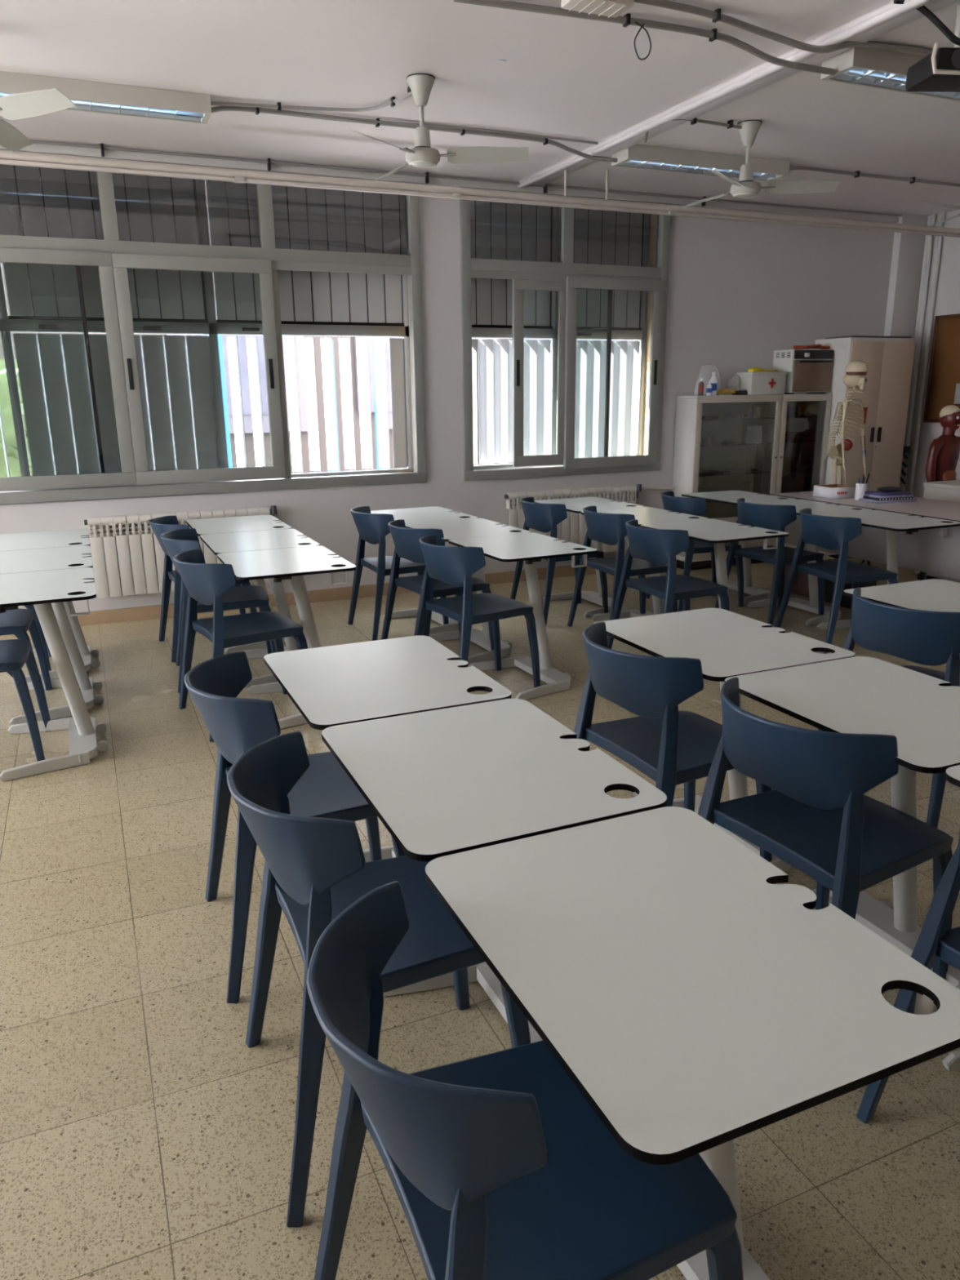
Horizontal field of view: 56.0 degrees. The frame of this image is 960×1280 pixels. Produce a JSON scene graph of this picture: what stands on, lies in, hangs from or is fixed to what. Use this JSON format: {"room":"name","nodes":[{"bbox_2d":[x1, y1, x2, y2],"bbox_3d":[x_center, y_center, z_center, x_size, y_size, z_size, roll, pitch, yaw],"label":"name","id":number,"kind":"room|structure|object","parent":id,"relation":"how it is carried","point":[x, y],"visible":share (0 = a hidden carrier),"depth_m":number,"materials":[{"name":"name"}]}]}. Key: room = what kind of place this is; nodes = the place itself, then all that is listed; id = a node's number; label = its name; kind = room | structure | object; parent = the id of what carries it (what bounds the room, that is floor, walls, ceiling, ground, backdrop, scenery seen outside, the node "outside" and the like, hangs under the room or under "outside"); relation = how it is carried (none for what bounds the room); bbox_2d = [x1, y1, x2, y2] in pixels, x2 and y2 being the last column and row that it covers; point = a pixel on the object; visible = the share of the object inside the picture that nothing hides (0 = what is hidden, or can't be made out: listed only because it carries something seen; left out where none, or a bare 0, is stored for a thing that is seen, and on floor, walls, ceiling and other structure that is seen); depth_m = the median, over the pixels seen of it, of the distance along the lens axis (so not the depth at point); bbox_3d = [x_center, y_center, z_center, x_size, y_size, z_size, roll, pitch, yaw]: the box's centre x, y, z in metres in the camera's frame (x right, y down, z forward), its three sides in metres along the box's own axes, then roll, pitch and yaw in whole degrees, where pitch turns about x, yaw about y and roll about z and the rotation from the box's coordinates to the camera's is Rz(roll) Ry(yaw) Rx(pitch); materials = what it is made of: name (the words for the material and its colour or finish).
{"room":"science classroom","nodes":[
{"label":"science classroom","id":0,"kind":"room"},
{"bbox_2d":[0,183,896,613],"bbox_3d":[-1.361,-1.792,6.631,11.800,3.050,0.280,-7,17,-23],"label":"wall","id":1,"kind":"structure","parent":0,"point":[740,292],"depth_m":7.52,"materials":[{"name":"paint"}]},
{"bbox_2d":[84,505,277,598],"bbox_3d":[-2.075,-0.635,6.397,1.292,0.560,0.082,-7,17,-23],"label":"radiator","id":2,"kind":"object","parent":1,"relation":"attached to","point":[152,586],"visible":0.5,"depth_m":6.24,"materials":[{"name":"metal"}]},
{"bbox_2d":[0,164,413,491],"bbox_3d":[-2.930,-2.046,5.962,5.230,2.130,0.157,-7,17,-23],"label":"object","id":3,"kind":"object","parent":1,"relation":"attached to","point":[180,376],"visible":0.64,"depth_m":6.32,"materials":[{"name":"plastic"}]},
{"bbox_2d":[0,148,426,504],"bbox_3d":[-2.813,-1.963,5.775,5.182,2.132,0.111,-7,17,-23],"label":"window","id":4,"kind":"structure","parent":1,"relation":"in","point":[109,254],"depth_m":6.12,"materials":[{"name":"grey metal"}]},
{"bbox_2d":[26,562,668,631],"bbox_3d":[-1.286,-0.333,6.895,11.800,0.095,0.014,-7,17,-23],"label":"baseboard","id":5,"kind":"structure","parent":1,"relation":"attached to","point":[122,615],"depth_m":6.91,"materials":[{"name":"stone"}]},
{"bbox_2d":[0,143,898,222],"bbox_3d":[-1.455,-3.165,6.035,11.490,0.045,0.040,-7,17,-23],"label":"trim","id":6,"kind":"structure","parent":1,"relation":"attached to","point":[34,147],"depth_m":6.48,"materials":[{"name":"paint"}]},
{"bbox_2d":[458,186,671,480],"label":"window","id":7,"kind":"structure","parent":1,"relation":"in","point":[565,277],"depth_m":7.24,"materials":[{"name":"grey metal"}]},
{"bbox_2d":[504,484,641,551],"bbox_3d":[0.796,-1.000,7.596,1.278,0.560,0.082,-7,17,-23],"label":"radiator","id":8,"kind":"object","parent":1,"relation":"attached to","point":[573,529],"visible":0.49,"depth_m":7.55,"materials":[{"name":"metal"}]},
{"bbox_2d":[642,213,657,454],"bbox_3d":[1.459,-2.553,7.737,0.042,2.125,0.205,-7,17,-23],"label":"trim","id":9,"kind":"structure","parent":1,"relation":"attached to","point":[653,216],"depth_m":7.71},
{"bbox_2d":[641,482,751,490],"bbox_3d":[1.927,-1.369,8.030,1.200,0.043,0.027,-7,17,-23],"label":"pipe","id":10,"kind":"object","parent":1,"relation":"attached to","point":[740,483],"visible":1,"depth_m":8.06,"materials":[{"name":"white metal"}]},
{"bbox_2d":[884,213,928,337],"bbox_3d":[3.976,-2.418,8.671,0.310,3.050,0.080,-7,17,-23],"label":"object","id":11,"kind":"structure","parent":1,"relation":"attached to","point":[908,251],"depth_m":8.37,"materials":[{"name":"paint"}]},
{"bbox_2d":[0,557,959,1279],"bbox_3d":[0.676,0.947,2.587,12.200,0.120,10.380,-7,17,-23],"label":"floor","id":12,"kind":"structure","parent":0,"point":[143,1136],"depth_m":2.21,"materials":[{"name":"tile"}]},
{"bbox_2d":[0,639,51,761],"bbox_3d":[-2.258,0.120,3.955,0.570,0.817,0.570,-6,16,-19],"label":"chair","id":13,"kind":"object","parent":12,"relation":"on","point":[14,653],"visible":1,"depth_m":3.94,"materials":[{"name":"blue plastic"}]},
{"bbox_2d":[0,608,52,710],"bbox_3d":[-2.541,-0.043,4.555,0.570,0.817,0.570,-6,16,-20],"label":"chair","id":14,"kind":"object","parent":12,"relation":"on","point":[17,622],"visible":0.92,"depth_m":4.68,"materials":[{"name":"blue plastic"}]},
{"bbox_2d":[24,604,51,671],"bbox_3d":[-2.816,-0.211,5.176,0.570,0.817,0.570,-7,17,-22],"label":"chair","id":15,"kind":"object","parent":12,"relation":"on","point":[46,648],"visible":0.05,"depth_m":5.14,"materials":[{"name":"blue plastic"}]},
{"bbox_2d":[0,528,100,681],"bbox_3d":[-2.520,-0.206,5.235,0.552,0.759,0.700,-7,17,-23],"label":"student desk","id":16,"kind":"object","parent":12,"relation":"on","point":[72,537],"visible":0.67,"depth_m":5.23,"materials":[{"name":"white laminate"}]},
{"bbox_2d":[0,545,103,725],"bbox_3d":[-2.238,-0.037,4.613,0.552,0.759,0.700,-7,17,-23],"label":"student desk","id":17,"kind":"object","parent":12,"relation":"on","point":[71,557],"visible":0.74,"depth_m":4.61,"materials":[{"name":"white laminate"}]},
{"bbox_2d":[0,567,108,780],"bbox_3d":[-1.956,0.132,3.990,0.552,0.759,0.700,-7,17,-23],"label":"student desk","id":18,"kind":"object","parent":12,"relation":"on","point":[40,588],"visible":1,"depth_m":3.96,"materials":[{"name":"white laminate"}]},
{"bbox_2d":[148,515,257,662],"bbox_3d":[-1.727,-0.354,5.648,0.570,0.817,0.570,-8,17,-25],"label":"chair","id":19,"kind":"object","parent":12,"relation":"on","point":[161,525],"visible":0.43,"depth_m":5.56,"materials":[{"name":"blue plastic"}]},
{"bbox_2d":[160,528,275,693],"bbox_3d":[-1.455,-0.199,5.074,0.570,0.817,0.570,-6,16,-18],"label":"chair","id":20,"kind":"object","parent":12,"relation":"on","point":[175,542],"visible":0.53,"depth_m":4.95,"materials":[{"name":"blue plastic"}]},
{"bbox_2d":[186,515,292,653],"bbox_3d":[-1.520,-0.364,5.766,0.552,0.759,0.700,-7,17,-23],"label":"student desk","id":21,"kind":"object","parent":12,"relation":"on","point":[256,522],"visible":0.55,"depth_m":5.63,"materials":[{"name":"white laminate"}]},
{"bbox_2d":[172,549,307,742],"bbox_3d":[-1.164,-0.021,4.418,0.570,0.817,0.570,-10,18,-31],"label":"chair","id":22,"kind":"object","parent":12,"relation":"on","point":[206,584],"visible":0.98,"depth_m":4.30,"materials":[{"name":"blue plastic"}]},
{"bbox_2d":[200,528,319,687],"bbox_3d":[-1.238,-0.195,5.143,0.552,0.759,0.700,-7,17,-23],"label":"student desk","id":23,"kind":"object","parent":12,"relation":"on","point":[218,543],"visible":0.62,"depth_m":5.09,"materials":[{"name":"white laminate"}]},
{"bbox_2d":[217,546,355,728],"bbox_3d":[-0.956,-0.026,4.520,0.552,0.759,0.700,-7,17,-23],"label":"student desk","id":24,"kind":"object","parent":12,"relation":"on","point":[292,564],"visible":0.8,"depth_m":4.44,"materials":[{"name":"white laminate"}]},
{"bbox_2d":[184,651,405,1004],"bbox_3d":[-0.518,0.471,2.614,0.570,0.817,0.570,-7,17,-21],"label":"chair","id":25,"kind":"object","parent":12,"relation":"on","point":[236,726],"visible":0.63,"depth_m":2.46,"materials":[{"name":"blue plastic"}]},
{"bbox_2d":[226,731,530,1227],"bbox_3d":[-0.224,0.644,1.975,0.570,0.817,0.570,-7,17,-21],"label":"chair","id":26,"kind":"object","parent":12,"relation":"on","point":[315,868],"visible":0.77,"depth_m":1.82,"materials":[{"name":"blue plastic"}]},
{"bbox_2d":[263,635,511,862],"bbox_3d":[-0.289,0.463,2.726,0.552,0.759,0.700,-7,17,-23],"label":"student desk","id":27,"kind":"object","parent":12,"relation":"on","point":[331,686],"visible":0.63,"depth_m":2.56,"materials":[{"name":"white laminate"}]},
{"bbox_2d":[347,506,448,640],"bbox_3d":[-0.554,-0.466,6.003,0.570,0.817,0.570,-7,17,-23],"label":"chair","id":28,"kind":"object","parent":12,"relation":"on","point":[372,528],"visible":0.77,"depth_m":5.76,"materials":[{"name":"blue plastic"}]},
{"bbox_2d":[370,506,478,634],"bbox_3d":[-0.393,-0.469,6.098,0.552,0.759,0.700,-8,17,-25],"label":"student desk","id":29,"kind":"object","parent":12,"relation":"on","point":[424,514],"visible":0.55,"depth_m":6.03,"materials":[{"name":"white laminate"}]},
{"bbox_2d":[381,519,493,650],"bbox_3d":[-0.248,-0.295,5.373,0.570,0.817,0.570,-10,18,-29],"label":"chair","id":30,"kind":"object","parent":12,"relation":"on","point":[406,540],"visible":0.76,"depth_m":5.22,"materials":[{"name":"blue plastic"}]},
{"bbox_2d":[404,518,530,665],"bbox_3d":[-0.088,-0.304,5.489,0.552,0.759,0.700,-8,17,-25],"label":"student desk","id":31,"kind":"object","parent":12,"relation":"on","point":[470,527],"visible":0.67,"depth_m":5.47,"materials":[{"name":"white laminate"}]},
{"bbox_2d":[413,534,540,688],"bbox_3d":[-0.028,-0.134,4.781,0.570,0.817,0.570,-10,18,-30],"label":"chair","id":32,"kind":"object","parent":12,"relation":"on","point":[455,566],"visible":0.99,"depth_m":4.63,"materials":[{"name":"blue plastic"}]},
{"bbox_2d":[321,698,666,1043],"bbox_3d":[0.001,0.633,2.098,0.552,0.759,0.700,-7,17,-23],"label":"student desk","id":33,"kind":"object","parent":12,"relation":"on","point":[442,782],"visible":0.76,"depth_m":1.93,"materials":[{"name":"white laminate"}]},
{"bbox_2d":[448,532,597,700],"bbox_3d":[0.217,-0.138,4.879,0.552,0.759,0.700,-8,17,-25],"label":"student desk","id":34,"kind":"object","parent":12,"relation":"on","point":[530,548],"visible":0.97,"depth_m":4.84,"materials":[{"name":"white laminate"}]},
{"bbox_2d":[306,880,743,1279],"bbox_3d":[0.058,0.816,1.343,0.570,0.817,0.570,-7,17,-22],"label":"chair","id":35,"kind":"object","parent":12,"relation":"on","point":[497,1164],"visible":0.95,"depth_m":1.24,"materials":[{"name":"blue plastic"}]},
{"bbox_2d":[510,497,608,625],"bbox_3d":[0.568,-0.589,6.402,0.570,0.817,0.570,-7,17,-22],"label":"chair","id":36,"kind":"object","parent":12,"relation":"on","point":[543,517],"visible":0.62,"depth_m":6.15,"materials":[{"name":"blue plastic"}]},
{"bbox_2d":[533,497,644,617],"bbox_3d":[0.769,-0.613,6.571,0.552,0.759,0.700,-8,17,-23],"label":"student desk","id":37,"kind":"object","parent":12,"relation":"on","point":[576,505],"visible":0.61,"depth_m":6.57,"materials":[{"name":"white laminate"}]},
{"bbox_2d":[567,506,677,637],"bbox_3d":[0.946,-0.446,5.870,0.570,0.817,0.570,-7,17,-21],"label":"chair","id":38,"kind":"object","parent":12,"relation":"on","point":[610,529],"visible":0.79,"depth_m":5.68,"materials":[{"name":"blue plastic"}]},
{"bbox_2d":[581,506,708,621],"bbox_3d":[1.062,-0.446,5.956,0.552,0.759,0.700,-8,17,-23],"label":"student desk","id":39,"kind":"object","parent":12,"relation":"on","point":[644,515],"visible":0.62,"depth_m":6.01,"materials":[{"name":"white laminate"}]},
{"bbox_2d":[606,519,729,648],"bbox_3d":[1.115,-0.273,5.235,0.570,0.817,0.570,-7,17,-23],"label":"chair","id":40,"kind":"object","parent":12,"relation":"on","point":[656,546],"visible":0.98,"depth_m":5.06,"materials":[{"name":"blue plastic"}]},
{"bbox_2d":[573,622,771,862],"bbox_3d":[0.608,0.373,2.921,0.570,0.817,0.570,-8,17,-25],"label":"chair","id":41,"kind":"object","parent":12,"relation":"on","point":[673,747],"visible":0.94,"depth_m":2.72,"materials":[{"name":"blue plastic"}]},
{"bbox_2d":[425,806,959,1279],"bbox_3d":[0.289,0.804,1.468,0.552,0.759,0.700,-7,17,-23],"label":"student desk","id":42,"kind":"object","parent":12,"relation":"on","point":[697,1002],"visible":0.88,"depth_m":1.26,"materials":[{"name":"white laminate"}]},
{"bbox_2d":[645,491,743,611],"bbox_3d":[1.600,-0.664,6.628,0.570,0.817,0.570,-5,16,-14],"label":"chair","id":43,"kind":"object","parent":12,"relation":"on","point":[693,506],"visible":0.44,"depth_m":6.40,"materials":[{"name":"blue plastic"}]},
{"bbox_2d":[640,519,788,608],"bbox_3d":[1.354,-0.279,5.341,0.552,0.759,0.700,-8,17,-23],"label":"student desk","id":44,"kind":"object","parent":12,"relation":"on","point":[718,532],"visible":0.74,"depth_m":5.25,"materials":[{"name":"white laminate"}]},
{"bbox_2d":[593,608,854,871],"bbox_3d":[0.777,0.358,3.060,0.552,0.759,0.700,-7,17,-23],"label":"student desk","id":45,"kind":"object","parent":12,"relation":"on","point":[726,644],"visible":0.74,"depth_m":2.94,"materials":[{"name":"white laminate"}]},
{"bbox_2d":[672,394,782,569],"bbox_3d":[2.173,-1.400,7.998,0.903,1.487,0.298,-7,17,-23],"label":"display cabinet","id":46,"kind":"object","parent":12,"relation":"on","point":[691,457],"visible":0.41,"depth_m":8.00,"materials":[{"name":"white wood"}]},
{"bbox_2d":[698,417,774,502],"bbox_3d":[2.166,-1.591,7.958,0.863,0.706,0.240,-7,17,-23],"label":"glass door","id":47,"kind":"structure","parent":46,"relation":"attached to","point":[720,456],"depth_m":8.09,"materials":[{"name":"clear glass"}]},
{"bbox_2d":[736,371,786,395],"bbox_3d":[2.456,-2.243,7.884,0.380,0.190,0.210,-7,17,-23],"label":"box","id":48,"kind":"object","parent":46,"relation":"on","point":[756,383],"visible":0.94,"depth_m":7.79,"materials":[{"name":"white plastic"}]},
{"bbox_2d":[681,490,795,604],"bbox_3d":[1.943,-0.717,6.899,0.552,0.759,0.700,-7,17,-23],"label":"student desk","id":49,"kind":"object","parent":12,"relation":"on","point":[731,497],"visible":0.72,"depth_m":6.88,"materials":[{"name":"white laminate"}]},
{"bbox_2d":[714,497,824,626],"bbox_3d":[2.030,-0.551,6.203,0.570,0.817,0.570,-8,17,-24],"label":"chair","id":50,"kind":"object","parent":12,"relation":"on","point":[771,517],"visible":0.83,"depth_m":5.99,"materials":[{"name":"blue plastic"}]},
{"bbox_2d":[783,561,808,597],"bbox_3d":[2.547,-0.477,7.020,0.245,0.220,0.290,-7,17,-23],"label":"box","id":51,"kind":"object","parent":12,"relation":"on","point":[801,587],"visible":0.28,"depth_m":6.94,"materials":[{"name":"brown cardboard"}]},
{"bbox_2d":[771,393,832,550],"bbox_3d":[2.849,-1.486,8.280,0.563,1.487,0.298,-7,17,-23],"label":"display cabinet","id":52,"kind":"object","parent":12,"relation":"on","point":[805,420],"visible":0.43,"depth_m":8.07,"materials":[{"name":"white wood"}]},
{"bbox_2d":[773,349,833,394],"bbox_3d":[2.883,-2.392,8.054,0.453,0.377,0.280,-7,17,-23],"label":"oven","id":53,"kind":"object","parent":52,"relation":"on","point":[808,371],"visible":0.95,"depth_m":7.94,"materials":[{"name":"white metal"}]},
{"bbox_2d":[746,499,871,626],"bbox_3d":[2.230,-0.549,6.281,0.552,0.759,0.700,-7,17,-23],"label":"student desk","id":54,"kind":"object","parent":12,"relation":"on","point":[817,508],"visible":0.67,"depth_m":6.33,"materials":[{"name":"white laminate"}]},
{"bbox_2d":[697,676,953,979],"bbox_3d":[0.887,0.530,2.342,0.570,0.817,0.570,-9,17,-27],"label":"chair","id":55,"kind":"object","parent":12,"relation":"on","point":[817,818],"visible":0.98,"depth_m":2.17,"materials":[{"name":"blue plastic"}]},
{"bbox_2d":[774,508,897,653],"bbox_3d":[2.250,-0.388,5.605,0.570,0.817,0.570,-5,16,-14],"label":"chair","id":56,"kind":"object","parent":12,"relation":"on","point":[833,533],"visible":0.95,"depth_m":5.41,"materials":[{"name":"blue plastic"}]},
{"bbox_2d":[724,656,959,1012],"bbox_3d":[1.068,0.527,2.437,0.552,0.759,0.700,-7,17,-23],"label":"student desk","id":57,"kind":"object","parent":12,"relation":"on","point":[856,695],"visible":0.71,"depth_m":2.41,"materials":[{"name":"white laminate"}]},
{"bbox_2d":[816,360,869,559],"bbox_3d":[2.990,-1.480,7.759,0.590,1.751,0.521,8,18,29],"label":"skeleton","id":58,"kind":"object","parent":12,"relation":"on","point":[855,370],"visible":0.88,"depth_m":7.55,"materials":[{"name":"plastic"}]},
{"bbox_2d":[823,558,877,608],"bbox_3d":[2.697,-0.461,6.640,0.225,0.390,0.390,-7,17,-23],"label":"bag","id":59,"kind":"object","parent":12,"relation":"on","point":[846,602],"visible":0.23,"depth_m":6.55,"materials":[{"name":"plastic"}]},
{"bbox_2d":[768,489,959,580],"bbox_3d":[3.194,-0.468,5.966,0.780,0.750,2.933,-7,17,-23],"label":"desk","id":60,"kind":"object","parent":12,"relation":"on","point":[922,551],"visible":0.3,"depth_m":5.99,"materials":[{"name":"laminate"}]},
{"bbox_2d":[813,484,854,499],"bbox_3d":[2.642,-1.108,6.737,0.206,0.085,0.204,-5,16,-15],"label":"cardboard box","id":61,"kind":"object","parent":60,"relation":"on","point":[830,491],"visible":1,"depth_m":6.66,"materials":[{"name":"white cardboard"}]},
{"bbox_2d":[814,337,915,559],"bbox_3d":[3.493,-1.770,8.393,0.756,1.960,0.456,-7,17,-23],"label":"tall cabinet","id":62,"kind":"object","parent":12,"relation":"on","point":[890,361],"visible":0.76,"depth_m":8.11,"materials":[{"name":"beige wood"}]},
{"bbox_2d":[814,510,959,630],"bbox_3d":[2.510,-0.381,5.661,0.552,0.759,0.700,-7,17,-23],"label":"student desk","id":63,"kind":"object","parent":12,"relation":"on","point":[893,522],"visible":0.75,"depth_m":5.58,"materials":[{"name":"white laminate"}]},
{"bbox_2d":[817,587,959,828],"bbox_3d":[1.659,0.229,3.397,0.570,0.817,0.570,-9,18,-28],"label":"chair","id":64,"kind":"object","parent":12,"relation":"on","point":[926,637],"visible":0.56,"depth_m":3.13,"materials":[{"name":"blue plastic"}]},
{"bbox_2d":[843,578,959,612],"bbox_3d":[1.837,0.219,3.519,0.552,0.759,0.700,-7,17,-23],"label":"student desk","id":65,"kind":"object","parent":12,"relation":"on","point":[931,594],"visible":0.55,"depth_m":3.54,"materials":[{"name":"white laminate"}]},
{"bbox_2d":[856,830,959,1124],"bbox_3d":[1.189,0.693,1.741,0.570,0.817,0.570,-8,17,-23],"label":"chair","id":66,"kind":"object","parent":12,"relation":"on","point":[935,940],"visible":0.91,"depth_m":1.83,"materials":[{"name":"blue plastic"}]},
{"bbox_2d":[914,480,959,582],"bbox_3d":[4.139,-0.894,7.386,0.990,0.795,0.475,-7,17,-23],"label":"base cabinet","id":67,"kind":"object","parent":12,"relation":"on","point":[946,491],"visible":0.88,"depth_m":7.19,"materials":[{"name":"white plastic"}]},
{"bbox_2d":[924,404,959,481],"bbox_3d":[4.068,-1.321,7.819,0.605,1.389,0.289,-10,18,-30],"label":"model","id":68,"kind":"object","parent":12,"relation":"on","point":[944,451],"visible":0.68,"depth_m":7.63},
{"bbox_2d":[942,764,959,1071],"bbox_3d":[1.368,0.695,1.817,0.552,0.759,0.700,-7,17,-23],"label":"student desk","id":69,"kind":"object","parent":12,"relation":"on","point":[951,1062],"visible":1,"depth_m":2.10,"materials":[{"name":"white laminate"}]},
{"bbox_2d":[0,0,959,216],"bbox_3d":[0.641,-2.122,1.738,12.200,0.150,10.380,-7,17,-23],"label":"ceiling","id":70,"kind":"structure","parent":0,"point":[560,76],"depth_m":4.56,"materials":[{"name":"paint"}]},
{"bbox_2d":[0,88,76,152],"bbox_3d":[-2.039,-2.361,3.735,0.843,0.395,0.973,6,17,24],"label":"ceiling fan","id":71,"kind":"object","parent":70,"relation":"hanging from","point":[37,103],"visible":1,"depth_m":3.71,"materials":[{"name":"metal"}]},
{"bbox_2d":[0,71,211,124],"bbox_3d":[-2.038,-2.741,4.541,1.300,0.090,0.200,-7,17,-23],"label":"fluorescent fixture","id":72,"kind":"object","parent":70,"relation":"attached to","point":[90,96],"visible":0.88,"depth_m":4.57,"materials":[{"name":"metal"}]},
{"bbox_2d":[210,86,412,112],"bbox_3d":[-0.852,-2.849,4.799,1.114,0.049,0.323,2,16,9],"label":"conduit","id":73,"kind":"object","parent":70,"relation":"attached to","point":[393,100],"visible":0.89,"depth_m":4.83,"materials":[{"name":"black plastic"}]},
{"bbox_2d":[211,106,617,162],"bbox_3d":[-0.267,-2.975,5.297,2.585,0.083,0.099,-8,17,-24],"label":"conduit","id":74,"kind":"object","parent":70,"relation":"attached to","point":[377,122],"visible":0.9,"depth_m":5.16,"materials":[{"name":"black plastic"}]},
{"bbox_2d":[347,73,528,180],"bbox_3d":[-0.179,-2.602,4.529,0.843,0.395,0.973,0,15,2],"label":"ceiling fan","id":75,"kind":"object","parent":70,"relation":"hanging from","point":[422,155],"visible":1,"depth_m":4.52,"materials":[{"name":"metal"}]},
{"bbox_2d":[29,139,902,216],"bbox_3d":[-1.404,-3.161,5.991,11.350,0.070,0.057,-7,17,-23],"label":"conduit","id":76,"kind":"object","parent":70,"relation":"attached to","point":[101,147],"visible":0.94,"depth_m":6.39,"materials":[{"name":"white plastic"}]},
{"bbox_2d":[0,150,959,237],"bbox_3d":[-1.079,-2.955,5.602,11.800,0.266,0.055,-7,17,-23],"label":"rail","id":77,"kind":"object","parent":70,"relation":"hanging from","point":[6,157],"visible":0.97,"depth_m":5.93,"materials":[{"name":"metal"}]},
{"bbox_2d":[391,121,598,144],"bbox_3d":[0.120,-3.029,5.387,1.351,0.018,0.046,-7,17,-22],"label":"conduit","id":78,"kind":"object","parent":70,"relation":"attached to","point":[392,122],"visible":0.97,"depth_m":5.35,"materials":[{"name":"grey plastic"}]},
{"bbox_2d":[560,0,634,17],"bbox_3d":[0.461,-2.511,3.540,0.280,0.057,0.150,-7,17,-23],"label":"fluorescent fixture","id":79,"kind":"object","parent":70,"relation":"attached to","point":[610,8],"visible":1,"depth_m":3.54,"materials":[{"name":"metal"}]},
{"bbox_2d":[453,0,836,75],"bbox_3d":[0.782,-2.575,3.846,1.882,0.104,0.064,-7,17,-20],"label":"conduit","id":80,"kind":"object","parent":70,"relation":"attached to","point":[627,20],"visible":1,"depth_m":3.80,"materials":[{"name":"black plastic"}]},
{"bbox_2d":[611,143,790,181],"bbox_3d":[1.497,-3.202,6.060,1.300,0.090,0.200,-7,17,-23],"label":"fluorescent fixture","id":81,"kind":"object","parent":70,"relation":"attached to","point":[637,156],"visible":0.92,"depth_m":5.97,"materials":[{"name":"metal"}]},
{"bbox_2d":[516,0,959,188],"bbox_3d":[2.331,-2.231,2.427,0.190,0.045,9.900,-7,17,-23],"label":"beam","id":82,"kind":"structure","parent":70,"relation":"attached to","point":[891,16],"depth_m":4.55,"materials":[{"name":"paint"}]},
{"bbox_2d":[682,120,839,207],"bbox_3d":[1.702,-2.851,5.353,0.843,0.395,0.973,0,15,3],"label":"ceiling fan","id":83,"kind":"object","parent":70,"relation":"hanging from","point":[746,188],"visible":0.98,"depth_m":5.35,"materials":[{"name":"metal"}]},
{"bbox_2d":[634,0,933,55],"bbox_3d":[1.552,-2.632,3.974,2.700,0.079,0.083,-7,17,-23],"label":"conduit","id":84,"kind":"object","parent":70,"relation":"attached to","point":[716,15],"visible":0.77,"depth_m":3.87,"materials":[{"name":"black plastic"}]},
{"bbox_2d":[789,166,959,186],"bbox_3d":[3.324,-3.431,6.790,2.671,0.079,0.036,-7,17,-23],"label":"conduit","id":85,"kind":"object","parent":70,"relation":"attached to","point":[856,174],"visible":0.86,"depth_m":6.58,"materials":[{"name":"black plastic"}]},
{"bbox_2d":[820,47,959,101],"bbox_3d":[2.256,-2.763,4.442,1.300,0.090,0.200,-7,17,-23],"label":"fluorescent fixture","id":86,"kind":"object","parent":70,"relation":"attached to","point":[875,68],"visible":0.6,"depth_m":4.23,"materials":[{"name":"metal"}]},
{"bbox_2d":[893,0,959,45],"bbox_3d":[1.808,-2.477,3.622,0.299,0.190,0.048,1,16,7],"label":"cable","id":87,"kind":"object","parent":70,"relation":"hanging from","point":[923,10],"visible":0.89,"depth_m":3.62,"materials":[{"name":"black plastic"}]},
{"bbox_2d":[905,4,959,92],"bbox_3d":[1.964,-2.453,3.723,0.334,0.299,0.280,-2,15,-3],"label":"projector","id":88,"kind":"object","parent":70,"relation":"hanging from","point":[940,70],"visible":1,"depth_m":3.71,"materials":[{"name":"black plastic"}]},
{"bbox_2d":[898,209,959,497],"bbox_3d":[6.118,-1.302,4.550,0.200,3.050,10.180,-7,17,-23],"label":"wall","id":89,"kind":"structure","parent":0,"point":[947,302],"depth_m":8.35,"materials":[{"name":"paint"}]},
{"bbox_2d":[899,213,936,491],"bbox_3d":[4.138,-2.401,8.602,0.044,3.050,0.044,-7,17,-23],"label":"vertical pipe","id":90,"kind":"object","parent":89,"relation":"attached to","point":[930,243],"visible":0.66,"depth_m":8.49,"materials":[{"name":"metal"}]},
{"bbox_2d":[908,211,945,494],"bbox_3d":[4.178,-2.377,8.514,0.040,3.050,0.040,-7,17,-23],"label":"vertical pipe","id":91,"kind":"object","parent":89,"relation":"attached to","point":[943,213],"visible":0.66,"depth_m":8.42,"materials":[{"name":"metal"}]},
{"bbox_2d":[923,313,959,422],"bbox_3d":[4.542,-2.326,7.697,0.034,0.950,1.660,-7,17,-23],"label":"cork board","id":92,"kind":"object","parent":89,"relation":"attached to","point":[944,375],"visible":1,"depth_m":8.29,"materials":[{"name":"brown wood"}]},
{"label":"outside","id":93,"kind":"structure","parent":0,"visible":0},
{"bbox_3d":[0.313,0.436,5.913,55.000,0.300,70.000,-7,17,-23],"label":"ground","id":94,"kind":"structure","parent":93,"visible":0},
{"bbox_2d":[0,359,32,477],"bbox_3d":[-6.043,-1.841,8.864,3.487,2.767,1.159,-7,17,-23],"label":"hedge","id":95,"kind":"object","parent":94,"relation":"on","point":[5,401],"visible":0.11,"depth_m":9.08,"materials":[{"name":"green plant"}]},
{"bbox_2d":[217,334,232,467],"bbox_3d":[-3.109,-2.395,10.945,0.140,2.550,0.140,-7,17,-23],"label":"post","id":96,"kind":"object","parent":94,"relation":"on","point":[220,337],"visible":0.04,"depth_m":10.77,"materials":[{"name":"metal"}]},
{"bbox_2d":[0,179,638,473],"bbox_3d":[1.052,-7.089,18.834,26.000,7.300,4.120,-7,17,-23],"label":"facade","id":97,"kind":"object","parent":94,"relation":"on","point":[242,340],"visible":0.06,"depth_m":15.54,"materials":[{"name":"white metal"}]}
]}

